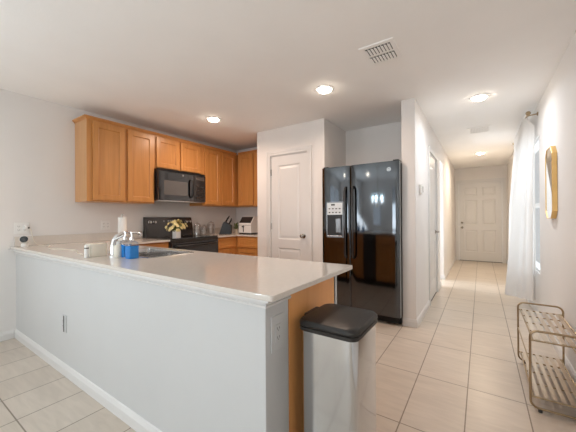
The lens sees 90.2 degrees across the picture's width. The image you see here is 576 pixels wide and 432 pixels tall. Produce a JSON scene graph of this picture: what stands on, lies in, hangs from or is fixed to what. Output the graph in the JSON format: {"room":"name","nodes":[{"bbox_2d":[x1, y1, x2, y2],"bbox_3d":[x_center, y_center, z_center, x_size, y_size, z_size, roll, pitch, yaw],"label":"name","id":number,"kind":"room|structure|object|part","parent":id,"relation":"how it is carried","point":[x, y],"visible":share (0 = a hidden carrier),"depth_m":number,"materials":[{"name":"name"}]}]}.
{"room":"kitchen","nodes":[
{"label":"kitchen","id":0,"kind":"room"},
{"bbox_2d":[0,89,235,332],"bbox_3d":[-3.106,-0.013,2.370,0.100,2.440,7.670,0,0,34],"label":"wall","id":1,"kind":"structure","parent":0,"point":[37,136],"depth_m":3.06,"materials":[{"name":"paint"}]},
{"bbox_2d":[0,329,14,341],"bbox_3d":[-3.950,1.166,0.997,0.014,0.083,4.447,0,0,34],"label":"baseboard","id":2,"kind":"structure","parent":1,"relation":"attached to","point":[10,334],"depth_m":2.80,"materials":[{"name":"white paint"}]},
{"bbox_2d":[14,222,28,233],"bbox_3d":[-2.686,0.122,2.895,0.009,0.115,0.118,0,0,34],"label":"wall outlet","id":3,"kind":"object","parent":1,"relation":"attached to","point":[18,226],"visible":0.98,"depth_m":2.89,"materials":[{"name":"white plastic"}]},
{"bbox_2d":[16,225,20,231],"bbox_3d":[-2.697,0.122,2.875,0.003,0.068,0.034,0,0,34],"label":"receptacle","id":4,"kind":"object","parent":3,"relation":"attached to","point":[18,227],"depth_m":2.87,"materials":[{"name":"white plastic"}]},
{"bbox_2d":[14,231,142,245],"bbox_3d":[-2.351,0.254,3.383,0.018,0.094,1.293,0,0,34],"label":"backsplash","id":5,"kind":"structure","parent":1,"relation":"attached to","point":[68,238],"depth_m":3.22,"materials":[{"name":"white stone"}]},
{"bbox_2d":[101,220,109,229],"bbox_3d":[-2.251,0.111,3.543,0.009,0.115,0.105,0,0,34],"label":"wall outlet","id":6,"kind":"object","parent":1,"relation":"attached to","point":[105,224],"visible":1,"depth_m":3.54,"materials":[{"name":"white plastic"}]},
{"bbox_2d":[72,114,154,203],"bbox_3d":[-2.091,-0.626,3.501,0.329,0.932,0.801,0,0,34],"label":"upper cabinet","id":7,"kind":"object","parent":1,"relation":"attached to","point":[114,161],"visible":1,"depth_m":3.32,"materials":[{"name":"brown wood"}]},
{"bbox_3d":[-2.049,-0.611,3.291,0.019,0.865,0.342,0,0,34],"label":"door","id":8,"kind":"part","parent":7,"relation":"part of","materials":[{"name":"brown wood"}]},
{"bbox_3d":[-2.094,-1.075,3.502,0.329,0.034,0.801,0,0,34],"label":"crown moulding","id":9,"kind":"part","parent":7,"relation":"part of","materials":[{"name":"brown wood"}]},
{"bbox_3d":[-1.841,-0.611,3.600,0.019,0.865,0.333,0,0,34],"label":"door","id":10,"kind":"part","parent":7,"relation":"part of","materials":[{"name":"brown wood"}]},
{"bbox_2d":[154,132,202,173],"bbox_3d":[-1.652,-0.860,4.157,0.329,0.465,0.774,0,0,34],"label":"upper cabinet","id":11,"kind":"object","parent":1,"relation":"attached to","point":[171,153],"visible":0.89,"depth_m":4.02,"materials":[{"name":"brown wood"}]},
{"bbox_3d":[-1.634,-0.845,3.911,0.019,0.398,0.340,0,0,34],"label":"door","id":12,"kind":"part","parent":11,"relation":"part of","materials":[{"name":"brown wood"}]},
{"bbox_3d":[-1.528,-1.076,4.073,0.026,0.034,0.774,0,0,34],"label":"crown moulding","id":13,"kind":"part","parent":11,"relation":"part of","materials":[{"name":"brown wood"}]},
{"bbox_2d":[154,168,205,203],"bbox_3d":[-1.601,-0.411,4.122,0.444,0.427,0.764,0,0,34],"label":"microwave","id":14,"kind":"object","parent":11,"relation":"attached to","point":[170,186],"visible":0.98,"depth_m":3.96,"materials":[{"name":"black metal"}]},
{"bbox_3d":[-1.532,-0.403,3.947,0.030,0.385,0.550,0,0,34],"label":"door","id":15,"kind":"part","parent":14,"relation":"part of","materials":[{"name":"black glass"}]},
{"bbox_3d":[-1.633,-0.203,4.144,0.350,0.012,0.756,0,0,34],"label":"plate","id":16,"kind":"part","parent":14,"relation":"part of","materials":[{"name":"metal"}]},
{"bbox_3d":[-1.376,-0.394,4.111,0.059,0.273,0.026,0,0,34],"label":"handle","id":17,"kind":"part","parent":14,"relation":"part of","materials":[{"name":"black plastic"}]},
{"bbox_3d":[-1.318,-0.403,4.266,0.030,0.385,0.211,0,0,34],"label":"control panel","id":18,"kind":"part","parent":14,"relation":"part of","materials":[{"name":"black plastic"}]},
{"bbox_3d":[-1.428,-0.845,4.218,0.019,0.398,0.340,0,0,34],"label":"door","id":19,"kind":"part","parent":11,"relation":"part of","materials":[{"name":"brown wood"}]},
{"bbox_2d":[190,145,238,207],"bbox_3d":[-1.141,-0.626,4.914,0.329,0.932,1.048,0,0,34],"label":"upper cabinet","id":20,"kind":"object","parent":1,"relation":"attached to","point":[219,166],"visible":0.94,"depth_m":4.68,"materials":[{"name":"brown wood"}]},
{"bbox_3d":[-1.198,-0.612,4.557,0.019,0.865,0.320,0,0,34],"label":"door","id":21,"kind":"part","parent":20,"relation":"part of","materials":[{"name":"brown wood"}]},
{"bbox_3d":[-1.104,-1.077,4.704,0.026,0.034,0.742,0,0,34],"label":"crown moulding","id":22,"kind":"part","parent":20,"relation":"part of","materials":[{"name":"brown wood"}]},
{"bbox_3d":[-1.004,-0.612,4.846,0.019,0.865,0.305,0,0,34],"label":"door","id":23,"kind":"part","parent":20,"relation":"part of","materials":[{"name":"brown wood"}]},
{"bbox_2d":[193,227,238,234],"bbox_3d":[-0.824,0.249,4.702,1.082,0.094,1.051,0,0,34],"label":"backsplash","id":24,"kind":"structure","parent":1,"relation":"attached to","point":[201,230],"depth_m":4.83,"materials":[{"name":"white stone"}]},
{"bbox_2d":[16,254,288,431],"bbox_3d":[-1.353,0.755,2.043,3.164,0.881,0.158,0,0,34],"label":"wall","id":25,"kind":"structure","parent":0,"point":[182,361],"depth_m":1.47,"materials":[{"name":"paint"}]},
{"bbox_2d":[61,314,66,332],"bbox_3d":[-1.700,0.813,2.175,0.085,0.130,0.010,0,0,34],"label":"wall outlet","id":26,"kind":"object","parent":25,"relation":"attached to","point":[63,317],"visible":1,"depth_m":2.16,"materials":[{"name":"paint"}]},
{"bbox_2d":[15,329,161,431],"bbox_3d":[-1.349,1.154,2.032,3.178,0.083,0.172,0,0,34],"label":"baseboard","id":27,"kind":"structure","parent":25,"relation":"attached to","point":[132,419],"depth_m":1.89,"materials":[{"name":"white paint"}]},
{"bbox_2d":[8,249,290,308],"bbox_3d":[-1.347,0.337,2.006,3.221,0.048,0.217,0,0,34],"label":"trim","id":28,"kind":"structure","parent":25,"relation":"attached to","point":[211,293],"depth_m":1.40,"materials":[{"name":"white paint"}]},
{"bbox_2d":[10,231,351,301],"bbox_3d":[-1.026,0.254,2.461,3.246,0.117,1.350,0,0,34],"label":"countertop","id":29,"kind":"structure","parent":25,"relation":"on","point":[268,279],"depth_m":1.59,"materials":[{"name":"white stone"}]},
{"bbox_2d":[19,236,28,246],"bbox_3d":[-2.572,0.247,2.803,0.070,0.107,0.069,0,0,-30],"label":"security camera","id":30,"kind":"object","parent":29,"relation":"on","point":[24,240],"visible":0.98,"depth_m":2.78,"materials":[{"name":"white plastic"}]},
{"bbox_2d":[30,229,82,254],"bbox_3d":[-2.064,0.205,2.588,1.336,0.182,0.111,0,0,35],"label":"charging cable","id":31,"kind":"object","parent":29,"relation":"on","point":[30,229],"visible":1,"depth_m":2.58,"materials":[{"name":"beige plastic"}]},
{"bbox_2d":[84,245,88,257],"bbox_3d":[-1.408,0.245,2.007,0.028,0.090,0.028,0,0,34],"label":"salt shaker","id":32,"kind":"object","parent":29,"relation":"on","point":[86,247],"visible":1,"depth_m":2.00,"materials":[{"name":"white ceramic"}]},
{"bbox_2d":[85,243,106,256],"bbox_3d":[-1.398,0.245,2.095,0.100,0.090,0.112,0,0,34],"label":"box","id":33,"kind":"object","parent":29,"relation":"on","point":[95,249],"visible":0.9,"depth_m":2.06,"materials":[{"name":"beige cardboard"}]},
{"bbox_2d":[114,241,120,257],"bbox_3d":[-1.194,0.234,2.017,0.052,0.110,0.051,0,0,34],"label":"lotion bottle","id":34,"kind":"object","parent":29,"relation":"on","point":[117,248],"visible":0.93,"depth_m":2.00,"materials":[{"name":"beige plastic"}]},
{"bbox_2d":[118,214,128,241],"bbox_3d":[-1.931,0.140,3.346,0.140,0.317,0.140,0,0,34],"label":"paper towel holder","id":35,"kind":"object","parent":29,"relation":"on","point":[122,221],"visible":0.88,"depth_m":3.31,"materials":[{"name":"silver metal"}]},
{"bbox_2d":[109,231,141,256],"bbox_3d":[-1.182,0.201,2.114,0.083,0.176,0.236,0,0,34],"label":"faucet","id":36,"kind":"object","parent":29,"relation":"on","point":[116,237],"visible":0.7,"depth_m":2.04,"materials":[{"name":"silver metal"}]},
{"bbox_3d":[-1.213,0.171,2.041,0.082,0.073,0.019,0,0,-19],"label":"lever","id":37,"kind":"part","parent":36,"relation":"part of","materials":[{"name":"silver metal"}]},
{"bbox_3d":[-1.207,0.163,2.101,0.037,0.099,0.169,0,0,34],"label":"spout","id":38,"kind":"part","parent":36,"relation":"part of","materials":[{"name":"silver metal"}]},
{"bbox_2d":[120,231,131,256],"bbox_3d":[-1.156,0.198,2.042,0.064,0.182,0.064,0,0,34],"label":"soap bottle","id":39,"kind":"object","parent":29,"relation":"on","point":[125,232],"visible":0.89,"depth_m":2.01,"materials":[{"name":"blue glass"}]},
{"bbox_2d":[125,232,138,258],"bbox_3d":[-1.063,0.197,1.955,0.068,0.182,0.068,0,0,34],"label":"soap bottle","id":40,"kind":"object","parent":29,"relation":"on","point":[131,251],"visible":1,"depth_m":1.94,"materials":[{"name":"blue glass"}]},
{"bbox_2d":[107,248,193,257],"bbox_3d":[-1.097,0.385,2.280,0.650,0.198,0.380,0,0,34],"label":"sink","id":41,"kind":"object","parent":29,"relation":"in","point":[143,252],"visible":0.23,"depth_m":2.37,"materials":[{"name":"metal"}]},
{"bbox_3d":[-0.965,0.398,2.191,0.303,0.170,0.352,0,0,34],"label":"bowl","id":42,"kind":"part","parent":41,"relation":"part of","materials":[{"name":"metal"}]},
{"bbox_2d":[271,312,283,353],"bbox_3d":[-0.042,0.467,1.153,0.009,0.140,0.083,0,0,34],"label":"wall outlet","id":43,"kind":"object","parent":25,"relation":"attached to","point":[277,321],"visible":1,"depth_m":1.15,"materials":[{"name":"paint"}]},
{"bbox_2d":[275,323,280,341],"bbox_3d":[-0.039,0.467,1.152,0.003,0.068,0.034,0,0,34],"label":"receptacle","id":44,"kind":"object","parent":43,"relation":"attached to","point":[277,325],"depth_m":1.15,"materials":[{"name":"paint"}]},
{"bbox_2d":[0,0,575,168],"bbox_3d":[0.115,-1.300,3.145,4.600,0.100,12.750,0,0,34],"label":"ceiling","id":45,"kind":"structure","parent":0,"point":[168,66],"depth_m":2.32,"materials":[{"name":"paint"}]},
{"bbox_2d":[206,117,220,121],"bbox_3d":[-0.951,-1.225,3.675,0.184,0.030,0.184,0,0,34],"label":"recessed light","id":46,"kind":"object","parent":45,"relation":"in","point":[211,119],"visible":1,"depth_m":3.64,"materials":[{"name":"white paint"}]},
{"bbox_2d":[315,85,333,93],"bbox_3d":[0.361,-1.236,2.829,0.184,0.030,0.184,0,0,34],"label":"recessed light","id":47,"kind":"object","parent":45,"relation":"in","point":[323,89],"visible":1,"depth_m":2.80,"materials":[{"name":"white paint"}]},
{"bbox_2d":[358,37,402,66],"bbox_3d":[0.717,-1.250,2.213,0.250,0.012,0.305,0,0,34],"label":"ceiling vent","id":48,"kind":"object","parent":45,"relation":"in","point":[384,51],"visible":1,"depth_m":2.19,"materials":[{"name":"metal"}]},
{"bbox_2d":[467,125,491,134],"bbox_3d":[2.795,-1.258,4.193,0.290,0.008,0.360,0,0,34],"label":"ceiling vent","id":49,"kind":"object","parent":45,"relation":"in","point":[487,128],"visible":1,"depth_m":4.17,"materials":[{"name":"metal"}]},
{"bbox_2d":[469,93,489,100],"bbox_3d":[2.030,-1.246,3.045,0.184,0.030,0.184,0,0,34],"label":"recessed light","id":50,"kind":"object","parent":45,"relation":"in","point":[478,97],"visible":1,"depth_m":3.01,"materials":[{"name":"white paint"}]},
{"bbox_2d":[0,260,575,431],"bbox_3d":[0.690,1.226,2.760,5.950,0.080,12.750,0,0,34],"label":"floor","id":51,"kind":"structure","parent":0,"point":[461,369],"depth_m":2.09,"materials":[{"name":"tile"}]},
{"bbox_2d":[136,242,167,247],"bbox_3d":[-1.909,0.764,3.487,0.627,0.881,0.628,0,0,34],"label":"base cabinet","id":52,"kind":"object","parent":51,"relation":"on","point":[161,244],"visible":0.08,"depth_m":3.45,"materials":[{"name":"brown wood"}]},
{"bbox_3d":[-1.639,0.414,3.348,0.019,0.145,0.490,0,0,34],"label":"drawer","id":53,"kind":"part","parent":52,"relation":"part of","materials":[{"name":"brown wood"}]},
{"bbox_2d":[143,217,217,252],"bbox_3d":[-1.466,0.594,4.035,0.717,1.160,0.764,0,0,34],"label":"range","id":54,"kind":"object","parent":51,"relation":"on","point":[153,227],"visible":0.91,"depth_m":3.99,"materials":[{"name":"black metal"}]},
{"bbox_2d":[165,219,187,237],"bbox_3d":[-1.454,0.160,3.746,0.235,0.249,0.305,0,0,34],"label":"flower vase","id":55,"kind":"object","parent":54,"relation":"on","point":[176,233],"visible":1,"depth_m":3.72,"materials":[{"name":"white plastic"}]},
{"bbox_3d":[-1.455,0.237,3.749,0.076,0.095,0.076,0,0,34],"label":"pot","id":56,"kind":"part","parent":55,"relation":"part of","materials":[{"name":"white ceramic"}]},
{"bbox_2d":[146,234,217,239],"bbox_3d":[-1.473,0.294,4.039,0.565,0.015,0.764,0,0,34],"label":"cooktop","id":57,"kind":"object","parent":54,"relation":"in","point":[157,236],"depth_m":3.98,"materials":[{"name":"black glass"}]},
{"bbox_3d":[-1.238,0.651,3.882,0.035,0.620,0.754,0,0,34],"label":"oven door","id":58,"kind":"part","parent":54,"relation":"part of","materials":[{"name":"black ceramic"}]},
{"bbox_3d":[-1.242,0.320,3.885,0.030,0.039,0.758,0,0,34],"label":"rail","id":59,"kind":"part","parent":54,"relation":"part of","materials":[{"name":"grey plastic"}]},
{"bbox_3d":[-1.200,0.384,3.856,0.074,0.033,0.670,0,0,34],"label":"handle","id":60,"kind":"part","parent":54,"relation":"part of","materials":[{"name":"black plastic"}]},
{"bbox_2d":[218,236,236,253],"bbox_3d":[-1.015,0.763,4.817,0.627,0.881,1.027,0,0,34],"label":"base cabinet","id":61,"kind":"object","parent":51,"relation":"on","point":[228,245],"visible":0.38,"depth_m":4.41,"materials":[{"name":"brown wood"}]},
{"bbox_2d":[193,227,257,237],"bbox_3d":[-0.824,0.260,4.702,1.082,0.117,1.051,0,0,34],"label":"countertop","id":62,"kind":"structure","parent":61,"relation":"on","point":[201,231],"depth_m":4.67,"materials":[{"name":"white stone"}]},
{"bbox_2d":[219,222,231,233],"bbox_3d":[-1.030,0.196,4.749,0.196,0.204,0.116,0,0,0],"label":"knife block","id":63,"kind":"object","parent":62,"relation":"on","point":[226,228],"visible":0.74,"depth_m":4.69,"materials":[{"name":"black plastic"}]},
{"bbox_2d":[233,222,238,232],"bbox_3d":[-0.904,0.199,5.011,0.175,0.197,0.134,0,0,-19],"label":"potted plant","id":64,"kind":"object","parent":62,"relation":"on","point":[236,229],"visible":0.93,"depth_m":5.00,"materials":[{"name":"green plant"}]},
{"bbox_2d":[239,217,257,233],"bbox_3d":[-0.633,0.153,4.812,0.270,0.285,0.318,0,0,34],"label":"toaster","id":65,"kind":"object","parent":62,"relation":"on","point":[247,225],"visible":0.91,"depth_m":4.70,"materials":[{"name":"white plastic"}]},
{"bbox_3d":[-0.688,0.064,4.731,0.246,0.099,0.074,0,0,34],"label":"panel","id":66,"kind":"part","parent":65,"relation":"part of","materials":[{"name":"black plastic"}]},
{"bbox_3d":[-0.940,0.414,4.388,0.019,0.145,0.365,0,0,34],"label":"drawer","id":67,"kind":"part","parent":61,"relation":"part of","materials":[{"name":"brown wood"}]},
{"bbox_3d":[-0.938,0.794,4.387,0.019,0.565,0.365,0,0,34],"label":"door","id":68,"kind":"part","parent":61,"relation":"part of","materials":[{"name":"brown wood"}]},
{"bbox_2d":[237,236,257,255],"bbox_3d":[-0.454,0.759,4.699,0.469,0.881,0.641,0,0,34],"label":"base cabinet","id":69,"kind":"object","parent":51,"relation":"on","point":[246,245],"visible":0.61,"depth_m":4.43,"materials":[{"name":"brown wood"}]},
{"bbox_3d":[-0.619,0.412,4.435,0.410,0.145,0.019,0,0,34],"label":"drawer","id":70,"kind":"part","parent":69,"relation":"part of","materials":[{"name":"brown wood"}]},
{"bbox_3d":[-0.617,0.792,4.433,0.410,0.565,0.019,0,0,34],"label":"door","id":71,"kind":"part","parent":69,"relation":"part of","materials":[{"name":"brown wood"}]},
{"bbox_2d":[288,276,336,431],"bbox_3d":[-0.172,0.747,1.656,0.776,0.881,0.511,0,0,34],"label":"base cabinet","id":72,"kind":"object","parent":51,"relation":"on","point":[324,292],"visible":0.17,"depth_m":1.29,"materials":[{"name":"brown wood"}]},
{"bbox_2d":[300,303,376,431],"bbox_3d":[0.238,0.806,1.248,0.319,0.754,0.289,0,0,34],"label":"trash can","id":73,"kind":"object","parent":51,"relation":"on","point":[339,341],"visible":1,"depth_m":1.15,"materials":[{"name":"metal"}]},
{"bbox_3d":[0.225,0.444,1.257,0.266,0.030,0.289,0,0,34],"label":"lid","id":74,"kind":"part","parent":73,"relation":"part of","materials":[{"name":"grey plastic"}]},
{"bbox_2d":[322,159,402,325],"bbox_3d":[0.994,0.290,3.579,0.918,1.794,0.810,0,0,34],"label":"refrigerator","id":75,"kind":"object","parent":51,"relation":"on","point":[362,203],"visible":0.95,"depth_m":3.24,"materials":[{"name":"black metal"}]},
{"bbox_3d":[0.568,-0.086,3.459,0.195,0.140,0.022,0,0,34],"label":"control panel","id":76,"kind":"part","parent":75,"relation":"part of","materials":[{"name":"white plastic"}]},
{"bbox_3d":[0.593,0.252,3.483,0.360,1.683,0.077,0,0,34],"label":"freezer door","id":77,"kind":"part","parent":75,"relation":"part of","materials":[{"name":"black metal"}]},
{"bbox_3d":[0.673,0.075,3.355,0.029,0.852,0.079,0,0,34],"label":"handle","id":78,"kind":"part","parent":75,"relation":"part of","materials":[{"name":"black plastic"}]},
{"bbox_3d":[0.748,0.075,3.305,0.029,0.852,0.079,0,0,34],"label":"handle","id":79,"kind":"part","parent":75,"relation":"part of","materials":[{"name":"black plastic"}]},
{"bbox_3d":[0.977,0.249,3.225,0.548,1.683,0.077,0,0,34],"label":"fresh food door","id":80,"kind":"part","parent":75,"relation":"part of","materials":[{"name":"black metal"}]},
{"bbox_3d":[1.200,0.247,3.065,0.002,1.674,0.022,0,0,34],"label":"edge trim","id":81,"kind":"part","parent":75,"relation":"part of","materials":[{"name":"black metal"}]},
{"bbox_2d":[517,302,575,419],"bbox_3d":[1.775,0.931,1.955,0.279,0.490,0.707,0,0,34],"label":"shoe rack","id":82,"kind":"object","parent":51,"relation":"on","point":[529,360],"visible":1,"depth_m":1.89,"materials":[{"name":"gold metal"}]},
{"bbox_3d":[1.664,0.897,2.030,0.008,0.008,0.685,0,0,34],"label":"rail","id":83,"kind":"part","parent":82,"relation":"part of","materials":[{"name":"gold metal"}]},
{"bbox_3d":[1.966,0.923,2.239,0.279,0.474,0.013,0,0,34],"label":"frame","id":84,"kind":"part","parent":82,"relation":"part of","materials":[{"name":"gold metal"}]},
{"bbox_3d":[1.584,0.923,1.671,0.279,0.474,0.013,0,0,34],"label":"frame","id":85,"kind":"part","parent":82,"relation":"part of","materials":[{"name":"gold metal"}]},
{"bbox_2d":[257,118,345,261],"bbox_3d":[0.230,-0.026,4.303,1.113,2.440,0.800,0,0,34],"label":"wall","id":86,"kind":"structure","parent":0,"point":[327,140],"depth_m":3.89,"materials":[{"name":"paint"}]},
{"bbox_2d":[271,152,307,260],"bbox_3d":[0.001,0.170,3.961,0.599,2.033,0.104,0,0,34],"label":"door","id":87,"kind":"structure","parent":86,"relation":"in","point":[289,226],"depth_m":3.97,"materials":[{"name":"white paint"}]},
{"bbox_2d":[266,145,312,260],"bbox_3d":[0.030,0.136,3.996,0.744,2.117,0.114,0,0,34],"label":"door frame","id":88,"kind":"structure","parent":86,"relation":"attached to","point":[308,149],"depth_m":3.95,"materials":[{"name":"white paint"}]},
{"bbox_2d":[236,122,401,226],"bbox_3d":[0.357,-0.026,4.621,3.138,2.440,0.130,0,0,34],"label":"wall","id":89,"kind":"structure","parent":0,"point":[381,143],"depth_m":4.04,"materials":[{"name":"paint"}]},
{"bbox_2d":[238,149,256,206],"bbox_3d":[-0.489,-0.630,4.911,0.745,0.932,0.329,0,0,34],"label":"upper cabinet","id":90,"kind":"object","parent":89,"relation":"attached to","point":[247,160],"visible":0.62,"depth_m":4.86,"materials":[{"name":"brown wood"}]},
{"bbox_3d":[-0.565,-1.079,4.779,0.717,0.034,0.026,0,0,34],"label":"crown moulding","id":91,"kind":"part","parent":90,"relation":"part of","materials":[{"name":"brown wood"}]},
{"bbox_3d":[-0.418,-0.616,4.680,0.325,0.865,0.019,0,0,34],"label":"door","id":92,"kind":"part","parent":90,"relation":"part of","materials":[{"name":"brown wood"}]},
{"bbox_2d":[401,98,454,319],"bbox_3d":[2.862,-0.038,5.414,0.137,2.440,5.620,0,0,34],"label":"wall","id":93,"kind":"structure","parent":0,"point":[417,133],"depth_m":3.24,"materials":[{"name":"paint"}]},
{"bbox_2d":[402,300,429,327],"bbox_3d":[1.551,1.141,3.435,0.151,0.083,0.899,0,0,34],"label":"baseboard","id":94,"kind":"structure","parent":93,"relation":"attached to","point":[408,322],"depth_m":3.10,"materials":[{"name":"white paint"}]},
{"bbox_2d":[419,185,422,193],"bbox_3d":[1.515,-0.303,3.265,0.027,0.100,0.130,0,0,34],"label":"thermostat","id":95,"kind":"object","parent":93,"relation":"attached to","point":[420,186],"visible":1,"depth_m":3.21,"materials":[{"name":"white plastic"}]},
{"bbox_2d":[428,145,438,305],"bbox_3d":[2.063,0.126,4.174,0.118,2.112,0.884,0,0,34],"label":"door frame","id":96,"kind":"structure","parent":93,"relation":"attached to","point":[431,152],"depth_m":4.03,"materials":[{"name":"white paint"}]},
{"bbox_2d":[430,155,438,300],"bbox_3d":[2.076,0.164,4.165,0.148,2.037,0.736,0,0,34],"label":"door","id":97,"kind":"structure","parent":93,"relation":"in","point":[432,161],"depth_m":4.23,"materials":[{"name":"white paint"}]},
{"bbox_2d":[440,257,455,279],"bbox_3d":[3.649,1.140,6.546,0.139,0.083,2.864,0,0,34],"label":"baseboard","id":98,"kind":"structure","parent":93,"relation":"attached to","point":[444,276],"depth_m":5.81,"materials":[{"name":"white paint"}]},
{"bbox_2d":[455,165,507,259],"bbox_3d":[4.928,-0.043,7.484,1.257,2.440,0.120,0,0,34],"label":"wall","id":99,"kind":"structure","parent":0,"point":[499,171],"depth_m":7.34,"materials":[{"name":"paint"}]},
{"bbox_2d":[459,181,501,262],"bbox_3d":[4.949,0.154,7.403,0.919,2.040,0.111,0,0,34],"label":"door","id":100,"kind":"structure","parent":99,"relation":"in","point":[480,204],"depth_m":7.41,"materials":[{"name":"white paint"}]},
{"bbox_2d":[455,178,506,263],"bbox_3d":[4.965,0.115,7.427,1.079,2.122,0.114,0,0,34],"label":"door frame","id":101,"kind":"structure","parent":99,"relation":"attached to","point":[503,180],"depth_m":7.25,"materials":[{"name":"white paint"}]},
{"bbox_2d":[507,31,575,370],"bbox_3d":[1.980,-0.045,1.862,0.120,2.440,12.500,0,0,34],"label":"wall","id":102,"kind":"structure","parent":0,"point":[555,122],"depth_m":2.36,"materials":[{"name":"paint"}]},
{"bbox_2d":[512,111,537,144],"bbox_3d":[3.202,-1.160,3.908,0.116,0.050,1.680,0,0,34],"label":"curtain rod","id":103,"kind":"object","parent":102,"relation":"attached to","point":[528,113],"visible":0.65,"depth_m":3.25,"materials":[{"name":"gold metal"}]},
{"bbox_2d":[505,115,535,300],"bbox_3d":[3.108,-0.110,3.945,0.274,2.160,1.464,0,0,34],"label":"curtain","id":104,"kind":"object","parent":103,"relation":"hanging from","point":[521,266],"visible":1,"depth_m":3.41,"materials":[{"name":"white fabric"}]},
{"bbox_2d":[535,138,539,271],"bbox_3d":[3.250,-0.126,3.762,0.070,1.560,1.430,0,0,34],"label":"window","id":105,"kind":"structure","parent":102,"relation":"in","point":[537,205],"depth_m":3.57,"materials":[{"name":"white paint"}]},
{"bbox_2d":[507,260,575,383],"bbox_3d":[1.931,1.133,1.895,0.014,0.083,12.500,0,0,34],"label":"baseboard","id":106,"kind":"structure","parent":102,"relation":"attached to","point":[558,349],"depth_m":2.36,"materials":[{"name":"white paint"}]},
{"bbox_2d":[545,146,557,218],"bbox_3d":[2.368,-0.295,2.584,0.036,0.636,0.304,0,0,34],"label":"wall mirror","id":107,"kind":"object","parent":102,"relation":"attached to","point":[551,188],"visible":1,"depth_m":2.50,"materials":[{"name":"gold metal"}]},
{"bbox_3d":[2.358,-0.295,2.590,0.004,0.620,0.288,0,0,34],"label":"glass","id":108,"kind":"part","parent":107,"relation":"part of","materials":[{"name":"silver mirror"}]}
]}

